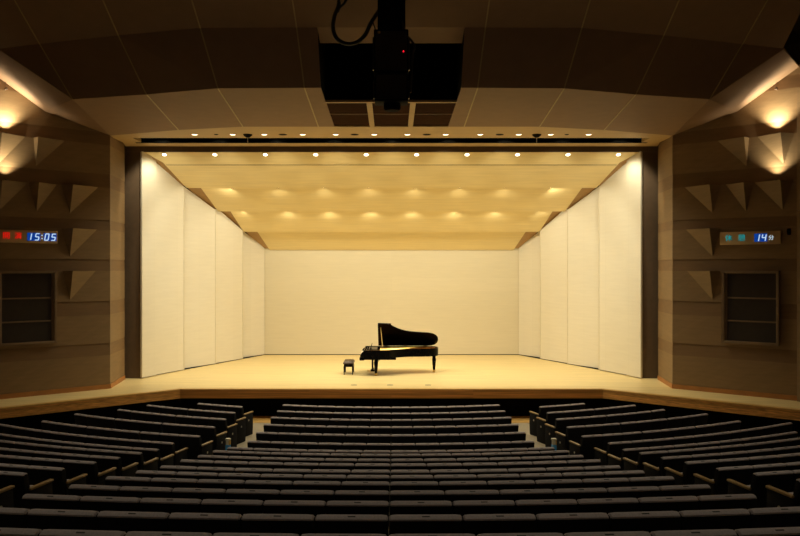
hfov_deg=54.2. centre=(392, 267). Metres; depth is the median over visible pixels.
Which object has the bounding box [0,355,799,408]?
floor
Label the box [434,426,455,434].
seat
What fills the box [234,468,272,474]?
seat
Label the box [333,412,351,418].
seat
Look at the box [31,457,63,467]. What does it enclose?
seat
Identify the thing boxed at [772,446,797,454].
seat
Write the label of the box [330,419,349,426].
seat
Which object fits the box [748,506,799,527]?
seat
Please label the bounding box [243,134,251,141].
microphone
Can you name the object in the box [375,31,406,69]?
camera
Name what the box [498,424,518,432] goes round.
seat
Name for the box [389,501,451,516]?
seat
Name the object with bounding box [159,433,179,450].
seat
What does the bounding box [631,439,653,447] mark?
seat
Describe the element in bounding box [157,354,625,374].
baseboard
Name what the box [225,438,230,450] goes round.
marker
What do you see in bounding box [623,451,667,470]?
seat
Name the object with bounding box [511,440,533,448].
seat
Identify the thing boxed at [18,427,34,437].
seat
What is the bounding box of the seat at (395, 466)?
[390,463,425,475]
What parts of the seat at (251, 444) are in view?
backrest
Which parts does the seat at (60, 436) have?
backrest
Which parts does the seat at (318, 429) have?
backrest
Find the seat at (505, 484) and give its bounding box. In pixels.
[487,480,534,490]
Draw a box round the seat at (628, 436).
[622,432,641,440]
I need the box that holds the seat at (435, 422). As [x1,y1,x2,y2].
[432,419,451,426]
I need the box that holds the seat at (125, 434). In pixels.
[120,430,140,439]
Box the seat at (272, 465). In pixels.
[248,462,283,469]
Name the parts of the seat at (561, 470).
backrest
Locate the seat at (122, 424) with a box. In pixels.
[115,418,129,429]
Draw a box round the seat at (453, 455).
[451,453,480,458]
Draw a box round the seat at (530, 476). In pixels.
[519,473,562,481]
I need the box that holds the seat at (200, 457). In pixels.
[197,455,228,460]
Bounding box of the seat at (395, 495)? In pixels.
[389,490,444,511]
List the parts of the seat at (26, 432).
backrest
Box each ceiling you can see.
[0,0,799,145]
[144,152,637,249]
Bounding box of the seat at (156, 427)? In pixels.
[145,421,162,432]
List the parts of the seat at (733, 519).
backrest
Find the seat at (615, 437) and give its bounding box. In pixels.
[602,433,622,450]
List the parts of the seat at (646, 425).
backrest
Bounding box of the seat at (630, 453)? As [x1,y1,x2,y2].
[607,447,649,470]
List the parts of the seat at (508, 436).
backrest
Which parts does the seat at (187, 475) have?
backrest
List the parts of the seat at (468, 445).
backrest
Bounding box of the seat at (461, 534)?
[390,533,474,535]
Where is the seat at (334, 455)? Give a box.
[330,453,359,459]
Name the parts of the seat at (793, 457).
backrest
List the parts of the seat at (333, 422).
backrest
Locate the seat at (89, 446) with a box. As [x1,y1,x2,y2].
[84,443,108,449]
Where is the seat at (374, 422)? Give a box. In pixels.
[371,419,390,426]
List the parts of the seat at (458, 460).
backrest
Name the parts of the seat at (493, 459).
backrest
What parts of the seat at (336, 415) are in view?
backrest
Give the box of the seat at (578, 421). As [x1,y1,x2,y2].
[573,416,590,425]
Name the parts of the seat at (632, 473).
backrest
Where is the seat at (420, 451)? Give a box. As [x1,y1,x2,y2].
[419,450,445,453]
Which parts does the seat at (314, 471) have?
backrest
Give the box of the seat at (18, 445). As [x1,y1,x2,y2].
[14,442,38,450]
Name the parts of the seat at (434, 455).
backrest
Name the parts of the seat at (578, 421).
backrest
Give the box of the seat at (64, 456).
[61,453,90,460]
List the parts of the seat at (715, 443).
backrest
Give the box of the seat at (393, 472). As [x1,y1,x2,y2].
[391,470,429,474]
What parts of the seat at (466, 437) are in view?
backrest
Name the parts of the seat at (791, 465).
backrest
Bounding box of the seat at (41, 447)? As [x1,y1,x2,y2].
[37,444,62,452]
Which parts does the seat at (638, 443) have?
backrest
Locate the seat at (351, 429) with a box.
[348,426,368,434]
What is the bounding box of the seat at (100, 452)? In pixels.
[86,449,113,455]
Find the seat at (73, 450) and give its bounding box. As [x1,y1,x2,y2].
[61,446,86,454]
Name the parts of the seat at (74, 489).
backrest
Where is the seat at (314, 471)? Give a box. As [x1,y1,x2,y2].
[312,469,350,475]
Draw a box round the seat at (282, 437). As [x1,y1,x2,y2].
[278,432,299,442]
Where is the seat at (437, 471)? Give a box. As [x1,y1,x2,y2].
[430,469,468,479]
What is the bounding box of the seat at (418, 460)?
[390,458,422,471]
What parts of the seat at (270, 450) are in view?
backrest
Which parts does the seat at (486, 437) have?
backrest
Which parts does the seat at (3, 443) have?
backrest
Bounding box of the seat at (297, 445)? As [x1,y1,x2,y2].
[294,442,317,449]
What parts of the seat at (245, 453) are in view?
backrest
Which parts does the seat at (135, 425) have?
backrest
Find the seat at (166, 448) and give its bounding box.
[150,441,187,465]
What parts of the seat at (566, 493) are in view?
backrest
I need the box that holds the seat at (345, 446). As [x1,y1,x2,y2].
[342,443,366,450]
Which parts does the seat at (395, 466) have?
backrest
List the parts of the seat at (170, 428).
backrest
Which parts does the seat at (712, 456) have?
backrest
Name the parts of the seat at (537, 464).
backrest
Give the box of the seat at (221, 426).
[208,418,237,450]
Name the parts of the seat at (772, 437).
backrest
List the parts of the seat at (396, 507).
backrest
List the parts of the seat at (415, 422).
backrest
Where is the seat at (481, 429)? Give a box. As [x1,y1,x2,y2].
[477,425,497,433]
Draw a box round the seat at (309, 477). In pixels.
[303,474,346,483]
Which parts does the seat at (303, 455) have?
backrest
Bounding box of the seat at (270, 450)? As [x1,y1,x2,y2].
[253,448,279,452]
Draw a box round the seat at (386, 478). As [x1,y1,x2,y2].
[347,475,389,482]
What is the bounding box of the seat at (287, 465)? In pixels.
[283,462,318,469]
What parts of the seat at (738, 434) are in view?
backrest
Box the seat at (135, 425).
[129,420,145,431]
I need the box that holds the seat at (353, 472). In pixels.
[351,470,389,475]
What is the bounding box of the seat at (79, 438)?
[68,434,87,442]
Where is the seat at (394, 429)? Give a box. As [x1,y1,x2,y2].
[391,426,412,434]
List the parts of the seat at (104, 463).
backrest, panel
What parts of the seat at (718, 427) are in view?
backrest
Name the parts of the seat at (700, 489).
backrest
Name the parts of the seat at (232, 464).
backrest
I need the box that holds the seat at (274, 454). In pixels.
[270,452,299,458]
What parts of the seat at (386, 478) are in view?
backrest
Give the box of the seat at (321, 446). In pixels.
[318,443,341,450]
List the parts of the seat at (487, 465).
backrest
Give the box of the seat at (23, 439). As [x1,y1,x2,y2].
[20,436,40,443]
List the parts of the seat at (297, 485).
backrest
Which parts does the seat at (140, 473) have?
backrest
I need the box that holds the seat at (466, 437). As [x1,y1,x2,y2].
[459,433,481,443]
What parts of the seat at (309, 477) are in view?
backrest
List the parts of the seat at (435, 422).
backrest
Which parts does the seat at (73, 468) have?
backrest, panel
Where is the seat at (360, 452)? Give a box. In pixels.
[335,450,362,458]
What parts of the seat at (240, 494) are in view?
backrest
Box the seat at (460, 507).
[452,500,514,516]
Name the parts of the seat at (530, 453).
backrest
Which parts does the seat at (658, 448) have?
backrest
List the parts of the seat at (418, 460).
backrest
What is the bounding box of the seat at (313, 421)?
[310,418,329,426]
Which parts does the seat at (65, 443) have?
backrest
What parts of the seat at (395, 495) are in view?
backrest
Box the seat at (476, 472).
[469,469,507,475]
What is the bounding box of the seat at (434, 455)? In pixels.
[421,453,450,461]
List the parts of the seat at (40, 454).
backrest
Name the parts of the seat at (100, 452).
backrest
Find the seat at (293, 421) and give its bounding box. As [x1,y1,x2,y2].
[290,418,309,425]
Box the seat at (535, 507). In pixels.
[515,499,577,515]
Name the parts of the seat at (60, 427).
backrest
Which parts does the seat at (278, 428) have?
backrest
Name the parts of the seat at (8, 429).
backrest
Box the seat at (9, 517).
[0,507,29,527]
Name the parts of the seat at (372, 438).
backrest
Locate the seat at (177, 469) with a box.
[160,465,197,472]
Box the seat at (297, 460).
[292,458,324,463]
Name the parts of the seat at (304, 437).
backrest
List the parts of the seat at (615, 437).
backrest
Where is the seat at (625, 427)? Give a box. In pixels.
[619,421,636,432]
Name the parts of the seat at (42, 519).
backrest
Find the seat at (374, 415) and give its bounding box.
[372,413,390,418]
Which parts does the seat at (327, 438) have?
backrest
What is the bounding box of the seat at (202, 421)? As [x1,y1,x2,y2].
[192,416,208,425]
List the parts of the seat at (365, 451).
backrest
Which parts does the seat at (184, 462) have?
backrest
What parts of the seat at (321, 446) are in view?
backrest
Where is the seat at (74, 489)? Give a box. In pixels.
[68,484,120,496]
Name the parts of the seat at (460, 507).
backrest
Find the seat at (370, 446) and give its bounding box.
[367,443,390,450]
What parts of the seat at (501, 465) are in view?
backrest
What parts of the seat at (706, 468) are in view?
panel, backrest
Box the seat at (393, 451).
[391,450,418,453]
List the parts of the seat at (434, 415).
backrest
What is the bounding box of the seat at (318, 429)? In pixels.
[305,425,325,433]
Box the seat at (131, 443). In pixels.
[128,439,150,447]
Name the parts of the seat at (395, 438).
backrest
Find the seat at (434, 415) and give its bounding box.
[430,412,448,418]
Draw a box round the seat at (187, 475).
[176,472,218,479]
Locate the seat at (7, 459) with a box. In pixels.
[2,455,32,465]
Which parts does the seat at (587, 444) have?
panel, backrest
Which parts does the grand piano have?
leg, lid, iron frame, leg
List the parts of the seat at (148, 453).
backrest, panel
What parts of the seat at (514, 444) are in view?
backrest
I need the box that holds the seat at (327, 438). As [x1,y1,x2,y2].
[322,434,344,443]
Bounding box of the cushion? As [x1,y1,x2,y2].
[343,359,354,363]
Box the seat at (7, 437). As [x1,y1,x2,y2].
[1,434,21,441]
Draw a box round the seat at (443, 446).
[439,443,463,450]
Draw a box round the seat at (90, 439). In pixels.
[87,436,107,444]
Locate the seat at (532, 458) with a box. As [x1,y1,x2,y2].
[521,456,552,461]
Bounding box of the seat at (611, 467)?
[583,465,620,471]
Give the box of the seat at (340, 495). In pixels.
[335,490,388,501]
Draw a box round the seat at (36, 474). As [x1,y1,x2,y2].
[27,466,87,494]
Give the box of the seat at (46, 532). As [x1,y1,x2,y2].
[39,529,125,535]
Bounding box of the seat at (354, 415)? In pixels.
[352,413,371,419]
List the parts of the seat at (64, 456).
backrest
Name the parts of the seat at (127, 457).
backrest, panel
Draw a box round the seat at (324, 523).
[315,514,387,535]
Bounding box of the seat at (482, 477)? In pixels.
[477,474,519,481]
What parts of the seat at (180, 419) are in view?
backrest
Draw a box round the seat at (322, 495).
[280,490,334,503]
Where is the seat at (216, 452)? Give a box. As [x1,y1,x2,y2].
[213,450,241,455]
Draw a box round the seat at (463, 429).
[456,425,476,433]
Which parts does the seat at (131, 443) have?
backrest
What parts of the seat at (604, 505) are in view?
backrest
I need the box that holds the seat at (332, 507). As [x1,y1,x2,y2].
[326,501,388,526]
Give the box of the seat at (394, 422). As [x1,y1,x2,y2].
[391,419,411,426]
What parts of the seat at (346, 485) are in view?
backrest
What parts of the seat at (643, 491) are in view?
backrest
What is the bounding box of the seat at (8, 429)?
[3,425,18,435]
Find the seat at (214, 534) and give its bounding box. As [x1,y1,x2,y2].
[213,533,298,535]
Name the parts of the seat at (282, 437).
backrest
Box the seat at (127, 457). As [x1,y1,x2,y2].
[113,451,158,470]
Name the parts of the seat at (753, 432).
backrest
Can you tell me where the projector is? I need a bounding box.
[331,0,415,111]
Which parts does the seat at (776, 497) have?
panel, backrest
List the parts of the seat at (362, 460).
backrest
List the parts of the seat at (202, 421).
backrest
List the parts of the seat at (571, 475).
backrest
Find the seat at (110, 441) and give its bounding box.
[107,438,128,446]
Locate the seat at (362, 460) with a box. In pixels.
[358,458,389,463]
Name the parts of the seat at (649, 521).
backrest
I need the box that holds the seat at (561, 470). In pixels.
[546,467,583,473]
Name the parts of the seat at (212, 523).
backrest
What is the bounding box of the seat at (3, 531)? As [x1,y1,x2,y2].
[0,528,41,535]
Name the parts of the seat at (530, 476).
backrest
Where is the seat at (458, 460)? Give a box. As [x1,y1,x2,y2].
[456,458,488,463]
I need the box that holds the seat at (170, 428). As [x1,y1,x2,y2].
[162,423,179,433]
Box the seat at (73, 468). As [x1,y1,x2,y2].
[62,460,116,484]
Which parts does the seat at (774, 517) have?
backrest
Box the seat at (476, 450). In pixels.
[474,449,500,452]
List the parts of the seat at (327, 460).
backrest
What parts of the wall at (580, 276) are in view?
cornice, panel, cornice, panel, cornice, panel, cornice, edge panel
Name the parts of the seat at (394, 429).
backrest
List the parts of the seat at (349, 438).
backrest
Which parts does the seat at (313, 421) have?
backrest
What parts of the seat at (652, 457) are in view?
panel, backrest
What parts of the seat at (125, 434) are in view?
backrest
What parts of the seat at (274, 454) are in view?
backrest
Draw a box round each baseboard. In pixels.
[0,375,124,398]
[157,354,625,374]
[657,375,796,400]
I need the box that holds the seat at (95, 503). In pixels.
[79,496,140,511]
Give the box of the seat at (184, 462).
[180,459,214,466]
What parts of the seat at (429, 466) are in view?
backrest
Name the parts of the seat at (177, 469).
backrest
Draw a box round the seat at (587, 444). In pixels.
[569,434,602,459]
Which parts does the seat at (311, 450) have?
backrest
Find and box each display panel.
[0,230,57,243]
[720,231,780,244]
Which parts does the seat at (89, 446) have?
backrest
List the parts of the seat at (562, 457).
backrest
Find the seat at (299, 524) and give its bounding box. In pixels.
[241,514,314,535]
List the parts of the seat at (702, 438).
backrest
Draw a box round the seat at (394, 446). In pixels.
[391,443,414,450]
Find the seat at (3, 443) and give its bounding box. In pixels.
[0,440,14,448]
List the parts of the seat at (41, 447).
backrest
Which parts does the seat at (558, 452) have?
backrest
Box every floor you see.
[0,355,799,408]
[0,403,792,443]
[213,423,799,451]
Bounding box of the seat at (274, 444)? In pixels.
[270,441,293,449]
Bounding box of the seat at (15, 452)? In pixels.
[7,448,34,457]
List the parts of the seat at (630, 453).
panel, backrest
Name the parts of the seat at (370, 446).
backrest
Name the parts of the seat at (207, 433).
backrest, panel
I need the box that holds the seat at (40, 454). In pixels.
[33,451,61,458]
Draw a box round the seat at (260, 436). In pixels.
[256,432,277,441]
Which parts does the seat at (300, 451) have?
backrest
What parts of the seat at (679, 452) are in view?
backrest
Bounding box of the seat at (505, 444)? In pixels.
[488,441,510,448]
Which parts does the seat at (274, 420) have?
backrest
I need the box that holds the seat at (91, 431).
[86,426,103,436]
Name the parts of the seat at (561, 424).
panel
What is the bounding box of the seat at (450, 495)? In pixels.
[444,490,499,501]
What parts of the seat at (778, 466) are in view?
backrest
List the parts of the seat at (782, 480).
panel, backrest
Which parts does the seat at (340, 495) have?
backrest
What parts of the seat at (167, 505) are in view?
backrest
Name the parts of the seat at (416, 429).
backrest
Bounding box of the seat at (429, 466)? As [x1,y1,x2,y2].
[426,463,461,472]
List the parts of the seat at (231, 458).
backrest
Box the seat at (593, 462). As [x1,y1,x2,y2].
[566,459,600,466]
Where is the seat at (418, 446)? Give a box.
[415,443,439,450]
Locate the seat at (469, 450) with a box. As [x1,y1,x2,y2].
[446,449,473,453]
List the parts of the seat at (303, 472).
backrest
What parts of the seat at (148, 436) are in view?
backrest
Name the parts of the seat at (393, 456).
backrest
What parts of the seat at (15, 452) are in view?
backrest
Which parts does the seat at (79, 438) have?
backrest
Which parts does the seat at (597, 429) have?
backrest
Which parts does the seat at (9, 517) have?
backrest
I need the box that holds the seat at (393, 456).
[391,454,420,458]
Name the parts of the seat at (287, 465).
backrest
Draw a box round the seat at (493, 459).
[489,457,520,462]
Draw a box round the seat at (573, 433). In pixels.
[555,425,585,449]
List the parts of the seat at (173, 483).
backrest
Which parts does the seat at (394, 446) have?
backrest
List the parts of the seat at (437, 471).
backrest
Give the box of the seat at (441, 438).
[437,434,459,443]
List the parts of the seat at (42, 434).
backrest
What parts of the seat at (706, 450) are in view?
backrest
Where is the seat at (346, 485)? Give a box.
[341,481,389,500]
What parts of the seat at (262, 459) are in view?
backrest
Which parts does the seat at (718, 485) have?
panel, backrest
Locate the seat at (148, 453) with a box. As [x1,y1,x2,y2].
[132,447,173,470]
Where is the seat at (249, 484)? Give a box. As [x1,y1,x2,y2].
[244,480,292,490]
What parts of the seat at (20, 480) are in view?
backrest, panel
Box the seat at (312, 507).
[263,500,325,516]
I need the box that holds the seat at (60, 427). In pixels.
[55,422,70,433]
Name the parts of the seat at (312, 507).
backrest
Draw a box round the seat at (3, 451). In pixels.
[0,447,9,454]
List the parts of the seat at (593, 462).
backrest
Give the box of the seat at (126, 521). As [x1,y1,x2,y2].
[97,511,169,532]
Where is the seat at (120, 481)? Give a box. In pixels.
[105,476,151,486]
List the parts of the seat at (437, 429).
backrest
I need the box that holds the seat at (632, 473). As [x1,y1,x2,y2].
[603,470,644,477]
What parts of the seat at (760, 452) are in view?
backrest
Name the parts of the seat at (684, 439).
backrest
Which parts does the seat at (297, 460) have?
backrest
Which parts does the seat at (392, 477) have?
backrest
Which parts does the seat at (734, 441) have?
backrest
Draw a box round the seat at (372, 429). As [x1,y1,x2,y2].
[369,426,390,434]
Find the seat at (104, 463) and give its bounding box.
[89,455,138,476]
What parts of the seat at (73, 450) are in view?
backrest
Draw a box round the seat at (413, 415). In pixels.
[411,413,429,419]
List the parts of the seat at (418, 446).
backrest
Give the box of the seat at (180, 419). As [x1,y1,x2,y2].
[176,415,191,424]
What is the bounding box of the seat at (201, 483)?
[197,479,244,490]
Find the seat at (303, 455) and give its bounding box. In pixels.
[300,453,329,458]
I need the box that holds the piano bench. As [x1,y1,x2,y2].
[343,359,354,374]
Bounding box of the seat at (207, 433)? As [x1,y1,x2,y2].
[196,425,226,449]
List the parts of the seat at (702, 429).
backrest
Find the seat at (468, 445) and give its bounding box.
[464,442,487,449]
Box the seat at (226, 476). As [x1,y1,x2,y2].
[218,473,260,481]
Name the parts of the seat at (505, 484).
backrest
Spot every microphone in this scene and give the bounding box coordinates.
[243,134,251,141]
[532,134,540,141]
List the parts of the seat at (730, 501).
backrest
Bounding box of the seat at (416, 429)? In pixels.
[413,426,433,434]
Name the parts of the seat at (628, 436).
backrest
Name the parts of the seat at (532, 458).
backrest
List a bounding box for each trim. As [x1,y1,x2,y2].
[0,388,799,410]
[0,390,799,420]
[124,145,657,377]
[135,138,647,142]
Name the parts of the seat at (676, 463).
panel, backrest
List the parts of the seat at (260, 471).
backrest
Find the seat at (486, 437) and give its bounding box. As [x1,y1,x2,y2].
[482,432,503,442]
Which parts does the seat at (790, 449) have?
backrest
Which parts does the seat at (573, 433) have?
panel, backrest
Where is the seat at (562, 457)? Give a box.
[552,455,583,460]
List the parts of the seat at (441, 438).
backrest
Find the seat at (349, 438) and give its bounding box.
[345,434,367,444]
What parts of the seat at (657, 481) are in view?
backrest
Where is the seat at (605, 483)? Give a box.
[582,478,628,488]
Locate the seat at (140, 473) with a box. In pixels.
[135,470,176,477]
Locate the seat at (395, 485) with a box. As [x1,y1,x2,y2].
[390,481,437,491]
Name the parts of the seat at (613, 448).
panel, backrest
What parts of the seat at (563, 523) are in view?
backrest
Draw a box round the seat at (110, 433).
[103,428,120,437]
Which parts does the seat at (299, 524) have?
backrest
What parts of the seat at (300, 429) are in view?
backrest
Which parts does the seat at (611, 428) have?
backrest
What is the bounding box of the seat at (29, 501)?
[21,494,81,509]
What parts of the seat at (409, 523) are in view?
backrest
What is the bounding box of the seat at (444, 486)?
[438,481,486,492]
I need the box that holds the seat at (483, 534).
[477,533,563,535]
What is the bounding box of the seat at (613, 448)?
[594,441,631,465]
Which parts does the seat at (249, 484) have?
backrest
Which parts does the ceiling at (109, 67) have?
louvre panel, opening frame, louvre panel, louvre panel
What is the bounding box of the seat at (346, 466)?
[319,463,354,470]
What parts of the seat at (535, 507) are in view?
backrest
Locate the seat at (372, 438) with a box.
[368,434,390,443]
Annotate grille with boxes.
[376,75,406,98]
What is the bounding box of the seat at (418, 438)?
[414,434,436,443]
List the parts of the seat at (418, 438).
backrest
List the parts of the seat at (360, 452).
backrest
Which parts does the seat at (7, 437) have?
backrest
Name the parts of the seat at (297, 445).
backrest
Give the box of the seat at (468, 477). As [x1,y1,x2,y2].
[433,474,476,484]
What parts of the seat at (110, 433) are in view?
backrest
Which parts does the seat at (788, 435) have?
backrest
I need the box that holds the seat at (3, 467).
[0,463,28,473]
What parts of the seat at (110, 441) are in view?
backrest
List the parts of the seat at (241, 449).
backrest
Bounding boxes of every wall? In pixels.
[0,79,124,393]
[0,398,799,435]
[140,151,267,377]
[264,248,518,353]
[515,151,641,377]
[658,14,799,401]
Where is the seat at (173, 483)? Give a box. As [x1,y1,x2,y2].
[150,478,197,488]
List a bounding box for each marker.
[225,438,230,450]
[551,438,556,450]
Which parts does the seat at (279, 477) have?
backrest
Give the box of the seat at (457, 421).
[452,418,472,426]
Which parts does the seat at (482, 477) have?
backrest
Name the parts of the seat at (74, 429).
backrest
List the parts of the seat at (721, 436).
backrest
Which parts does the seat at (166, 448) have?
backrest, panel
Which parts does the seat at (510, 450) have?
backrest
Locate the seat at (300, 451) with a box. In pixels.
[280,449,307,453]
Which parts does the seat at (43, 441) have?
backrest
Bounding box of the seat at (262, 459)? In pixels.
[260,457,291,462]
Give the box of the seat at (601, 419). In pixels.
[590,415,605,424]
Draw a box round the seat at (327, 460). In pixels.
[325,458,357,464]
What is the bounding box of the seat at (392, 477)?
[390,475,432,482]
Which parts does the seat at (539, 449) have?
backrest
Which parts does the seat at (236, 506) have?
backrest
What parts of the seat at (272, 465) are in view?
backrest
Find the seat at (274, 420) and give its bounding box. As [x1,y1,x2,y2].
[270,417,289,424]
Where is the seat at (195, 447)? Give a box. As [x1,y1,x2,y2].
[179,434,212,459]
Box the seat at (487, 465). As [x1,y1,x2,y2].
[462,462,497,470]
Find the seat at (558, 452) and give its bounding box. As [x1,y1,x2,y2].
[540,450,568,455]
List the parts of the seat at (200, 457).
backrest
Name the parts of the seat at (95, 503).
backrest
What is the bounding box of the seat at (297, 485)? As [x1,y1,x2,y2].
[293,481,340,491]
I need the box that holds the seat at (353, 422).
[350,419,370,426]
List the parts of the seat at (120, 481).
backrest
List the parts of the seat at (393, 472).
backrest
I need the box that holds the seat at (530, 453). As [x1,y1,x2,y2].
[511,451,539,457]
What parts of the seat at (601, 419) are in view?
backrest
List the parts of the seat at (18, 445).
backrest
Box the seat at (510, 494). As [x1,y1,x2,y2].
[499,489,553,501]
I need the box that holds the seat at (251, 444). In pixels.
[247,440,270,447]
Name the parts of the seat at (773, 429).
backrest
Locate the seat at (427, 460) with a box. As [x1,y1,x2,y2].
[423,458,455,463]
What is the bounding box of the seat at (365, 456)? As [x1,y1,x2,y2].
[360,454,390,466]
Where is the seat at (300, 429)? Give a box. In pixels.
[284,425,304,433]
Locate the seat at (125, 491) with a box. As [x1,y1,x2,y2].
[119,486,172,498]
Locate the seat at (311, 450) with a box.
[307,449,334,453]
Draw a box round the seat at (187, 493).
[172,488,225,500]
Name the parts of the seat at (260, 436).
backrest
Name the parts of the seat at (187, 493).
backrest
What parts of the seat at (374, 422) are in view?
backrest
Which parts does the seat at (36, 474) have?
backrest, panel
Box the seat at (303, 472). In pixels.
[273,469,311,475]
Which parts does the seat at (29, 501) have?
backrest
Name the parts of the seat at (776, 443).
backrest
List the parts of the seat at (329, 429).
backrest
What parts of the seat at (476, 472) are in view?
backrest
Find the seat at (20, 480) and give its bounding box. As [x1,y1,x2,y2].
[0,471,53,507]
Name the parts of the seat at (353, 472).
backrest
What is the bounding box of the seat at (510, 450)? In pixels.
[501,448,527,452]
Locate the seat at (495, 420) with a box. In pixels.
[492,417,511,424]
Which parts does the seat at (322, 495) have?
backrest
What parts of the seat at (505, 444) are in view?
backrest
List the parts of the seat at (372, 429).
backrest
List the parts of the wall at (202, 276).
edge panel, cornice, panel, cornice, panel, cornice, panel, cornice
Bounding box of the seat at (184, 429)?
[179,424,196,434]
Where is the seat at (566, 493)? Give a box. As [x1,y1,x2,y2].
[553,488,607,500]
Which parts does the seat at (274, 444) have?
backrest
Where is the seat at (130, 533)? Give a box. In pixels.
[125,531,212,535]
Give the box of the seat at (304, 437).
[300,433,322,442]
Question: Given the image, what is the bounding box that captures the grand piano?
[359,323,437,375]
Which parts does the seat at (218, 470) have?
backrest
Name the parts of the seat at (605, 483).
backrest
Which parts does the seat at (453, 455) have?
backrest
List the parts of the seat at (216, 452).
backrest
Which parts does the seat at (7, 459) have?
backrest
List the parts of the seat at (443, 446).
backrest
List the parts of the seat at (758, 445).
backrest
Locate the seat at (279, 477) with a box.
[260,474,303,481]
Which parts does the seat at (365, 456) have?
backrest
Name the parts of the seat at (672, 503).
backrest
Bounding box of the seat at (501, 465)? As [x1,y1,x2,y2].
[497,462,532,469]
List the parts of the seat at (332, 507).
backrest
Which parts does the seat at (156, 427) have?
backrest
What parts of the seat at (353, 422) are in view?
backrest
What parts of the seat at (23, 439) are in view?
backrest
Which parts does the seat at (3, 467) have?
backrest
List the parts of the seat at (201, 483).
backrest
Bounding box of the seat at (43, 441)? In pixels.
[40,439,62,445]
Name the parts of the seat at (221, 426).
backrest, panel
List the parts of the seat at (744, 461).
backrest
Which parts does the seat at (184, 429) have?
backrest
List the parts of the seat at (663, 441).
backrest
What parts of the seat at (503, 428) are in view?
backrest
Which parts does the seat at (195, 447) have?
backrest, panel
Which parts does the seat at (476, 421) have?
backrest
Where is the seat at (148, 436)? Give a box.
[140,432,159,440]
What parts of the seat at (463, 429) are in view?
backrest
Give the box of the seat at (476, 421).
[472,418,491,425]
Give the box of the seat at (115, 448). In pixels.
[107,445,132,450]
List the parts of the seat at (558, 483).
backrest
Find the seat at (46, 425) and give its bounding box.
[41,420,56,431]
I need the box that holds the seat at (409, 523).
[388,514,462,535]
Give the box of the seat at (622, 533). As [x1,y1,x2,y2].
[564,531,650,535]
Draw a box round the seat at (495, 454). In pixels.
[481,452,510,458]
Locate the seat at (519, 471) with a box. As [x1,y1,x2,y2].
[507,468,545,474]
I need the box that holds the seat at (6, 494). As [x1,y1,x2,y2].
[0,485,14,507]
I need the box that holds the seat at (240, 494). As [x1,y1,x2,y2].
[225,489,279,501]
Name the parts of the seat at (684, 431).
backrest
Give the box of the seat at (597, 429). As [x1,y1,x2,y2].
[585,424,602,434]
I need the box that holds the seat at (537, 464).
[532,461,566,468]
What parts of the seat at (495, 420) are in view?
backrest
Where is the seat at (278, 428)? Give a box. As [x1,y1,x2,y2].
[264,424,283,432]
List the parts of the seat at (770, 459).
backrest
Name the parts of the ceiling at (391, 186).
reflector panel, reflector panel, reflector panel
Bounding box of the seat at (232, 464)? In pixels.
[214,461,248,468]
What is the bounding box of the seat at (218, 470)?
[197,467,234,473]
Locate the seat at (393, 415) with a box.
[391,413,410,419]
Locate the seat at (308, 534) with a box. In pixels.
[301,533,386,535]
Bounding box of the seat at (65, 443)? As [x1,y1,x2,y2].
[61,441,84,447]
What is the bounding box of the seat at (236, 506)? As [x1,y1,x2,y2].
[201,499,263,515]
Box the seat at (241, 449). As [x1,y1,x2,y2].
[227,447,253,451]
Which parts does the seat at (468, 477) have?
backrest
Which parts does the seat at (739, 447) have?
backrest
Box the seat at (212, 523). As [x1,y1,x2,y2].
[168,512,241,534]
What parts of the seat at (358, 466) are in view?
backrest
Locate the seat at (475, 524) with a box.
[462,514,535,535]
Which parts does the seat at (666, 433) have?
backrest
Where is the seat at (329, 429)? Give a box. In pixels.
[326,426,347,434]
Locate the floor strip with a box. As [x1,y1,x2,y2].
[253,416,529,422]
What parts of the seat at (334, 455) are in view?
backrest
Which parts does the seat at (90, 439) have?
backrest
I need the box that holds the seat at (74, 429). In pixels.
[70,424,86,434]
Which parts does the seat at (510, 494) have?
backrest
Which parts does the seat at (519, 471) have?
backrest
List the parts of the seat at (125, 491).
backrest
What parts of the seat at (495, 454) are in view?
backrest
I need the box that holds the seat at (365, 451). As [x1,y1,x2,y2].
[363,450,390,454]
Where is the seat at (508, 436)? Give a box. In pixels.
[504,432,525,441]
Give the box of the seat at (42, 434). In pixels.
[33,429,51,439]
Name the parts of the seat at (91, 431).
backrest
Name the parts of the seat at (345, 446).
backrest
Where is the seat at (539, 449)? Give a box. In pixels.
[528,447,554,451]
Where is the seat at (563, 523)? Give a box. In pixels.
[535,512,608,534]
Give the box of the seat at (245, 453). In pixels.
[241,451,270,457]
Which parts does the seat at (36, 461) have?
backrest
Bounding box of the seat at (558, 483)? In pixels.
[535,479,582,489]
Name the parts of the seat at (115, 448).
backrest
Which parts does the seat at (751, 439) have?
backrest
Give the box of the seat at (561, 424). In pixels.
[545,418,573,446]
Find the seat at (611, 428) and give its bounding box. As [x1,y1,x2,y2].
[602,423,619,433]
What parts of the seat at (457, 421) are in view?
backrest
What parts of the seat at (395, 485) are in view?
backrest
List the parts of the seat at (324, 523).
backrest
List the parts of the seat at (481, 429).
backrest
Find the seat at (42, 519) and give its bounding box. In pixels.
[27,509,98,529]
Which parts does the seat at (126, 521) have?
backrest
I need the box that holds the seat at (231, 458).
[228,456,259,461]
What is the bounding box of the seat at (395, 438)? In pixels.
[391,434,413,443]
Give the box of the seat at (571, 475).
[562,472,603,479]
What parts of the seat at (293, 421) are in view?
backrest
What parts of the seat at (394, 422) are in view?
backrest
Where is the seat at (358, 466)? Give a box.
[355,463,389,469]
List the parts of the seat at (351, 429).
backrest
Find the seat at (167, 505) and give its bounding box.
[139,498,201,513]
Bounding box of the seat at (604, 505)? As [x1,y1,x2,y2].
[577,498,638,514]
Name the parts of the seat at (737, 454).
backrest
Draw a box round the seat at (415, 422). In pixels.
[412,419,431,426]
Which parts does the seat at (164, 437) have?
backrest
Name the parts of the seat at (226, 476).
backrest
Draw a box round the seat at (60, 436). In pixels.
[50,431,68,440]

